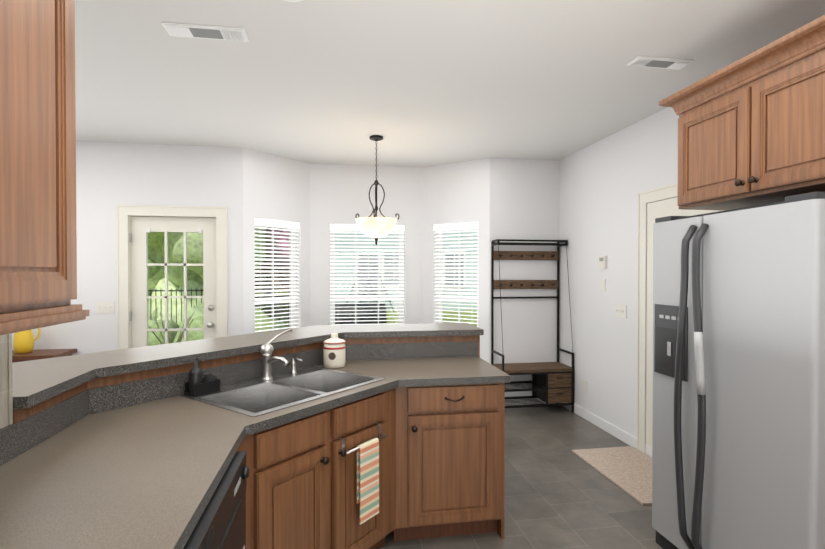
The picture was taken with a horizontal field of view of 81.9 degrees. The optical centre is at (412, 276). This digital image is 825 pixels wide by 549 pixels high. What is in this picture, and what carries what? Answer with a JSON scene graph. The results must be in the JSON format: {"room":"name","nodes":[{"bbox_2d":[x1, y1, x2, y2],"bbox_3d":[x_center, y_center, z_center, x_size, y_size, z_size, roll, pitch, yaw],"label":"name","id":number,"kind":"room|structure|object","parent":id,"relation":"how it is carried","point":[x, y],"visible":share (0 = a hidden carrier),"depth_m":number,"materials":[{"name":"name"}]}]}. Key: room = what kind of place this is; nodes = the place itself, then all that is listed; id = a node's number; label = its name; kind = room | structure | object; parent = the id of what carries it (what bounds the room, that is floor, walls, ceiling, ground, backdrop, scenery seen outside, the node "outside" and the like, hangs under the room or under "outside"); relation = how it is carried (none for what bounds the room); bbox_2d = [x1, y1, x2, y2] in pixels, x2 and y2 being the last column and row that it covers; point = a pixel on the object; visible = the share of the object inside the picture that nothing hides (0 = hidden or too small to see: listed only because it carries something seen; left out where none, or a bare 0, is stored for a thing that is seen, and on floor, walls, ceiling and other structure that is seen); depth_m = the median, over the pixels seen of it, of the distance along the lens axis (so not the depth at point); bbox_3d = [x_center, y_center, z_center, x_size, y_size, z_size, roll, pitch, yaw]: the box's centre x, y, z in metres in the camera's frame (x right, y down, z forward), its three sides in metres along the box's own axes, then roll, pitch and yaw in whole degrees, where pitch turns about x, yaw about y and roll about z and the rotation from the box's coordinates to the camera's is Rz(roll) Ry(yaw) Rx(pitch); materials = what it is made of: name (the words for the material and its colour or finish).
{"room":"kitchen","nodes":[
{"label":"kitchen","id":0,"kind":"room"},
{"bbox_2d":[0,423,19,462],"bbox_3d":[-0.997,0.519,0.032,0.019,0.102,2.902,0,1,-9],"label":"backsplash","id":1,"kind":"structure","parent":0,"relation":"attached to","point":[10,434],"depth_m":1.44,"materials":[{"name":"grey stone"}]},
{"bbox_2d":[12,141,242,354],"bbox_3d":[-3.786,0.069,4.557,4.170,2.740,0.140,0,1,-9],"label":"wall","id":2,"kind":"structure","parent":0,"point":[110,177],"depth_m":4.63,"materials":[{"name":"white paint"}]},
{"bbox_2d":[96,301,113,312],"bbox_3d":[-2.984,0.298,4.611,0.165,0.115,0.015,0,1,-9],"label":"light switch","id":3,"kind":"object","parent":2,"relation":"attached to","point":[105,307],"visible":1,"depth_m":4.61,"materials":[{"name":"white plastic"}]},
{"bbox_2d":[116,205,227,349],"bbox_3d":[-2.380,0.368,4.776,1.019,2.137,0.166,0,1,-9],"label":"door frame","id":4,"kind":"structure","parent":2,"relation":"attached to","point":[124,213],"depth_m":4.67,"materials":[{"name":"white wood"}]},
{"bbox_2d":[131,216,216,347],"bbox_3d":[-2.377,0.414,4.757,0.815,2.021,0.115,0,1,-9],"label":"back door","id":5,"kind":"structure","parent":2,"relation":"in","point":[142,228],"depth_m":4.76,"materials":[{"name":"white wood"}]},
{"bbox_2d":[243,148,309,333],"bbox_3d":[-1.493,0.062,5.235,0.140,2.740,0.928,0,1,37],"label":"wall","id":6,"kind":"structure","parent":0,"point":[276,187],"depth_m":5.12,"materials":[{"name":"white paint"}]},
{"bbox_2d":[255,226,295,331],"bbox_3d":[-1.542,0.227,5.238,0.050,1.688,0.598,0,1,37],"label":"bay window","id":7,"kind":"structure","parent":6,"relation":"in","point":[290,303],"depth_m":5.42,"materials":[{"name":"white plastic"}]},
{"bbox_2d":[255,218,299,331],"bbox_3d":[-1.483,0.226,5.193,0.060,1.681,0.592,0,1,37],"label":"window blind","id":8,"kind":"object","parent":7,"relation":"attached to","point":[277,224],"visible":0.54,"depth_m":5.18,"materials":[{"name":"white plastic"}]},
{"bbox_2d":[310,164,422,325],"bbox_3d":[-0.542,0.057,5.693,1.340,2.740,0.140,0,1,-9],"label":"wall","id":9,"kind":"structure","parent":0,"point":[339,194],"depth_m":5.60,"materials":[{"name":"white paint"}]},
{"bbox_2d":[330,231,403,323],"bbox_3d":[-0.548,0.222,5.734,0.888,1.688,0.050,0,1,-9],"label":"bay window","id":10,"kind":"structure","parent":9,"relation":"in","point":[399,311],"depth_m":5.73,"materials":[{"name":"white plastic"}]},
{"bbox_2d":[330,224,403,324],"bbox_3d":[-0.536,0.221,5.661,0.882,1.681,0.060,0,1,-9],"label":"window blind","id":11,"kind":"object","parent":10,"relation":"attached to","point":[337,228],"visible":0.54,"depth_m":5.65,"materials":[{"name":"white plastic"}]},
{"bbox_2d":[75,0,824,167],"bbox_3d":[-1.491,-1.302,1.705,7.790,0.060,8.000,0,1,-9],"label":"ceiling","id":12,"kind":"structure","parent":0,"point":[422,83],"depth_m":2.96,"materials":[{"name":"white paint"}]},
{"bbox_2d":[161,22,248,41],"bbox_3d":[-1.075,-1.271,2.482,0.400,0.018,0.135,0,1,-9],"label":"ceiling vent","id":13,"kind":"object","parent":12,"relation":"in","point":[205,31],"visible":0.92,"depth_m":2.46,"materials":[{"name":"white plastic"}]},
{"bbox_2d":[284,0,302,1],"bbox_3d":[-0.549,-1.272,2.112,0.180,0.006,0.180,0,1,-9],"label":"recessed light","id":14,"kind":"object","parent":12,"relation":"in","point":[293,0],"visible":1,"depth_m":2.19,"materials":[{"name":"white plastic"}]},
{"bbox_2d":[355,135,399,244],"bbox_3d":[-0.316,-0.797,4.402,0.425,1.004,0.436,0,1,-9],"label":"pendant light","id":15,"kind":"object","parent":12,"relation":"hanging from","point":[375,227],"visible":1,"depth_m":4.33,"materials":[{"name":"black metal"}]},
{"bbox_2d":[626,56,693,69],"bbox_3d":[1.479,-1.274,2.847,0.360,0.018,0.120,0,1,-9],"label":"ceiling vent","id":16,"kind":"object","parent":12,"relation":"in","point":[658,62],"visible":0.98,"depth_m":2.83,"materials":[{"name":"white plastic"}]},
{"bbox_2d":[423,158,489,362],"bbox_3d":[0.506,0.059,5.560,0.928,2.740,0.140,0,1,34],"label":"wall","id":17,"kind":"structure","parent":0,"point":[458,192],"depth_m":5.45,"materials":[{"name":"white paint"}]},
{"bbox_2d":[437,229,478,326],"bbox_3d":[0.552,0.223,5.578,0.598,1.688,0.050,0,1,34],"label":"bay window","id":18,"kind":"structure","parent":17,"relation":"in","point":[439,308],"depth_m":5.69,"materials":[{"name":"white plastic"}]},
{"bbox_2d":[433,222,478,323],"bbox_3d":[0.510,0.223,5.517,0.592,1.681,0.060,0,1,34],"label":"window blind","id":19,"kind":"object","parent":18,"relation":"attached to","point":[464,227],"visible":0.62,"depth_m":5.51,"materials":[{"name":"white plastic"}]},
{"bbox_2d":[379,403,662,548],"bbox_3d":[-1.480,1.498,1.664,7.790,0.060,7.860,0,1,-9],"label":"floor","id":20,"kind":"structure","parent":0,"point":[559,493],"depth_m":3.10,"materials":[{"name":"tile"}]},
{"bbox_2d":[12,349,76,362],"bbox_3d":[-3.676,1.066,4.296,1.000,0.748,0.370,0,1,-9],"label":"console table","id":21,"kind":"object","parent":20,"relation":"on","point":[40,354],"visible":0.14,"depth_m":4.23,"materials":[{"name":"brown wood"}]},
{"bbox_2d":[13,328,40,353],"bbox_3d":[-3.520,0.530,4.332,0.192,0.320,0.150,0,1,-9],"label":"pitcher","id":22,"kind":"object","parent":21,"relation":"on","point":[23,341],"visible":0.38,"depth_m":4.28,"materials":[{"name":"yellow ceramic"}]},
{"bbox_2d":[13,399,259,450],"bbox_3d":[-0.990,0.937,1.677,0.803,1.063,0.195,0,1,-9],"label":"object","id":23,"kind":"structure","parent":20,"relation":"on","point":[145,422],"depth_m":1.74,"materials":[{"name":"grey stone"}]},
{"bbox_2d":[12,323,509,410],"bbox_3d":[-0.604,0.378,2.501,2.350,0.037,1.846,0,1,-9],"label":"countertop","id":24,"kind":"structure","parent":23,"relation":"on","point":[382,359],"depth_m":2.49,"materials":[{"name":"beige stone"}]},
{"bbox_2d":[185,358,219,396],"bbox_3d":[-0.975,0.457,2.213,0.086,0.172,0.130,0,1,36],"label":"soap caddy","id":25,"kind":"object","parent":24,"relation":"on","point":[197,385],"visible":0.96,"depth_m":2.18,"materials":[{"name":"black plastic"}]},
{"bbox_2d":[260,329,291,380],"bbox_3d":[-0.723,0.415,2.512,0.160,0.251,0.248,0,1,-9],"label":"faucet","id":26,"kind":"object","parent":24,"relation":"on","point":[269,358],"depth_m":2.52,"materials":[{"name":"silver metal"}]},
{"bbox_2d":[323,333,345,368],"bbox_3d":[-0.468,0.440,2.855,0.136,0.202,0.138,0,1,-9],"label":"canister","id":27,"kind":"object","parent":24,"relation":"on","point":[334,351],"visible":1,"depth_m":2.80,"materials":[{"name":"beige ceramic"}]},
{"bbox_2d":[183,451,248,548],"bbox_3d":[-0.826,1.036,1.302,0.645,0.868,0.588,0,1,-9],"label":"dishwasher","id":28,"kind":"object","parent":20,"relation":"on","point":[221,523],"visible":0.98,"depth_m":1.36,"materials":[{"name":"black metal"}]},
{"bbox_2d":[0,391,504,548],"bbox_3d":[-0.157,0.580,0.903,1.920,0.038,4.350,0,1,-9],"label":"base cabinet","id":29,"kind":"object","parent":20,"relation":"on","point":[337,471],"depth_m":2.00,"materials":[{"name":"brown wood"}]},
{"bbox_2d":[180,366,385,416],"bbox_3d":[-0.606,0.635,2.355,0.969,0.185,0.969,0,1,-9],"label":"sink","id":30,"kind":"object","parent":29,"relation":"in","point":[305,391],"depth_m":2.33,"materials":[{"name":"silver metal"}]},
{"bbox_2d":[491,239,573,412],"bbox_3d":[1.285,0.517,5.118,0.790,1.828,0.360,0,1,-9],"label":"hall tree","id":31,"kind":"object","parent":20,"relation":"on","point":[552,382],"visible":0.92,"depth_m":5.14,"materials":[{"name":"black metal"}]},
{"bbox_2d":[572,446,651,504],"bbox_3d":[1.658,1.443,3.522,0.540,0.011,0.920,0,1,-9],"label":"door mat","id":32,"kind":"object","parent":20,"relation":"on","point":[627,469],"visible":0.71,"depth_m":3.58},
{"bbox_2d":[652,192,824,548],"bbox_3d":[1.718,0.576,2.188,0.872,1.770,0.885,0,1,-9],"label":"fridge","id":33,"kind":"object","parent":20,"relation":"on","point":[738,445],"visible":1,"depth_m":2.00,"materials":[{"name":"silver metal"}]},
{"bbox_2d":[489,158,559,396],"bbox_3d":[1.312,0.060,5.386,0.960,2.740,0.140,0,1,-9],"label":"wall","id":34,"kind":"structure","parent":0,"point":[524,198],"depth_m":5.30,"materials":[{"name":"white paint"}]},
{"bbox_2d":[505,398,554,404],"bbox_3d":[1.245,1.386,5.311,0.761,0.090,0.014,0,1,-9],"label":"baseboard","id":35,"kind":"structure","parent":34,"relation":"attached to","point":[530,398],"depth_m":5.31,"materials":[{"name":"white plastic"}]},
{"bbox_2d":[559,52,815,436],"bbox_3d":[2.298,0.096,1.879,0.140,2.740,7.100,0,1,-9],"label":"wall","id":36,"kind":"structure","parent":0,"point":[604,182],"depth_m":4.42,"materials":[{"name":"white paint"}]},
{"bbox_2d":[583,380,586,392],"bbox_3d":[1.748,1.106,4.810,0.006,0.115,0.070,0,1,-9],"label":"outlet","id":37,"kind":"object","parent":36,"relation":"attached to","point":[584,385],"visible":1,"depth_m":4.80,"materials":[{"name":"white plastic"}]},
{"bbox_2d":[598,256,606,268],"bbox_3d":[1.790,-0.135,4.474,0.027,0.120,0.110,0,1,-9],"label":"thermostat","id":38,"kind":"object","parent":36,"relation":"attached to","point":[602,262],"visible":1,"depth_m":4.46,"materials":[{"name":"white plastic"}]},
{"bbox_2d":[601,279,605,290],"bbox_3d":[1.799,0.080,4.483,0.006,0.115,0.070,0,1,-9],"label":"light switch","id":39,"kind":"object","parent":36,"relation":"attached to","point":[603,284],"visible":1,"depth_m":4.47,"materials":[{"name":"white plastic"}]},
{"bbox_2d":[564,404,651,457],"bbox_3d":[1.996,1.407,3.262,0.014,0.090,4.300,0,1,-9],"label":"baseboard","id":40,"kind":"structure","parent":36,"relation":"attached to","point":[618,433],"depth_m":4.37,"materials":[{"name":"white wood"}]},
{"bbox_2d":[615,304,626,318],"bbox_3d":[1.840,0.307,4.208,0.015,0.115,0.165,0,1,-9],"label":"light switch","id":41,"kind":"object","parent":36,"relation":"attached to","point":[620,311],"visible":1,"depth_m":4.19,"materials":[{"name":"white plastic"}]},
{"bbox_2d":[636,183,677,453],"bbox_3d":[1.962,0.382,3.429,0.026,2.137,1.054,0,1,-9],"label":"door frame","id":42,"kind":"structure","parent":36,"relation":"attached to","point":[645,198],"depth_m":3.89,"materials":[{"name":"white wood"}]},
{"bbox_2d":[646,197,724,446],"bbox_3d":[1.935,0.427,3.425,0.076,2.026,0.852,0,1,-9],"label":"door","id":43,"kind":"structure","parent":36,"relation":"in","point":[664,208],"depth_m":3.79,"materials":[{"name":"white wood"}]},
{"bbox_2d":[659,15,824,209],"bbox_3d":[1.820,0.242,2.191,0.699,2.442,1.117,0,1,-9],"label":"wall cabinet","id":44,"kind":"object","parent":36,"relation":"attached to","point":[758,139],"visible":1,"depth_m":2.11,"materials":[{"name":"brown wood"}]},
{"bbox_3d":[-1.028,0.118,-0.282,0.140,2.740,3.500,0,1,-9],"label":"wall","id":45,"kind":"structure","parent":0,"visible":0},
{"bbox_2d":[0,333,12,428],"bbox_3d":[-1.001,0.295,0.027,0.012,0.344,2.900,0,1,-9],"label":"tile backsplash","id":46,"kind":"structure","parent":45,"relation":"attached to","point":[6,401],"depth_m":1.44,"materials":[{"name":"stone"}]},
{"bbox_2d":[0,0,87,323],"bbox_3d":[-0.951,-0.418,0.714,0.333,0.992,1.006,0,1,-9],"label":"upper cabinet","id":47,"kind":"object","parent":45,"relation":"attached to","point":[38,261],"depth_m":1.07,"materials":[{"name":"brown wood"}]},
{"label":"outside","id":48,"kind":"structure","parent":0,"visible":0},
{"bbox_2d":[256,291,476,328],"bbox_3d":[-11.527,1.128,71.550,180.000,0.450,134.555,0,1,-9],"label":"ground","id":49,"kind":"structure","parent":48,"point":[391,318],"depth_m":18.23,"materials":[{"name":"green plant"}]},
{"bbox_2d":[148,226,288,345],"bbox_3d":[-0.283,-3.797,20.943,45.256,11.742,24.708,0,1,-9],"label":"trees","id":50,"kind":"object","parent":49,"relation":"on","point":[177,282],"depth_m":11.94,"materials":[{"name":"green plant"}]},
{"bbox_2d":[148,288,288,328],"bbox_3d":[-7.615,0.851,10.660,10.230,1.350,0.060,0,1,-9],"label":"fence","id":51,"kind":"object","parent":49,"relation":"on","point":[176,290],"depth_m":11.02,"materials":[{"name":"black metal"}]},
{"bbox_2d":[255,272,287,289],"bbox_3d":[-12.171,-2.644,44.331,5.800,7.650,9.000,0,1,-9],"label":"house","id":52,"kind":"structure","parent":49,"relation":"on","point":[265,281],"depth_m":40.25,"materials":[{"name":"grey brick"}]},
{"bbox_2d":[335,304,386,323],"bbox_3d":[-0.927,1.004,7.950,0.940,1.100,0.500,0,1,-9],"label":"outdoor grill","id":53,"kind":"object","parent":49,"relation":"on","point":[342,306],"depth_m":7.75,"materials":[{"name":"black metal"}]},
{"bbox_2d":[346,265,394,311],"bbox_3d":[-2.031,0.162,17.452,3.176,2.610,3.228,0,1,-9],"label":"swing frame","id":54,"kind":"object","parent":49,"relation":"on","point":[370,284],"depth_m":19.07,"materials":[{"name":"grey metal"}]},
{"bbox_2d":[335,229,476,310],"bbox_3d":[4.328,-3.304,25.732,18.400,9.350,10.800,0,1,-9],"label":"house","id":55,"kind":"structure","parent":49,"relation":"on","point":[446,305],"depth_m":19.80,"materials":[{"name":"grey"}]},
{"bbox_3d":[-3.618,1.511,6.276,3.050,0.120,3.150,0,1,-9],"label":"patio","id":56,"kind":"object","parent":49,"relation":"on","visible":0},
{"bbox_2d":[148,311,193,343],"bbox_3d":[-3.485,0.979,6.870,0.606,0.929,0.599,0,1,-9],"label":"plant","id":57,"kind":"object","parent":56,"relation":"on","point":[181,337],"depth_m":6.86,"materials":[{"name":"teal plant"}]}
]}

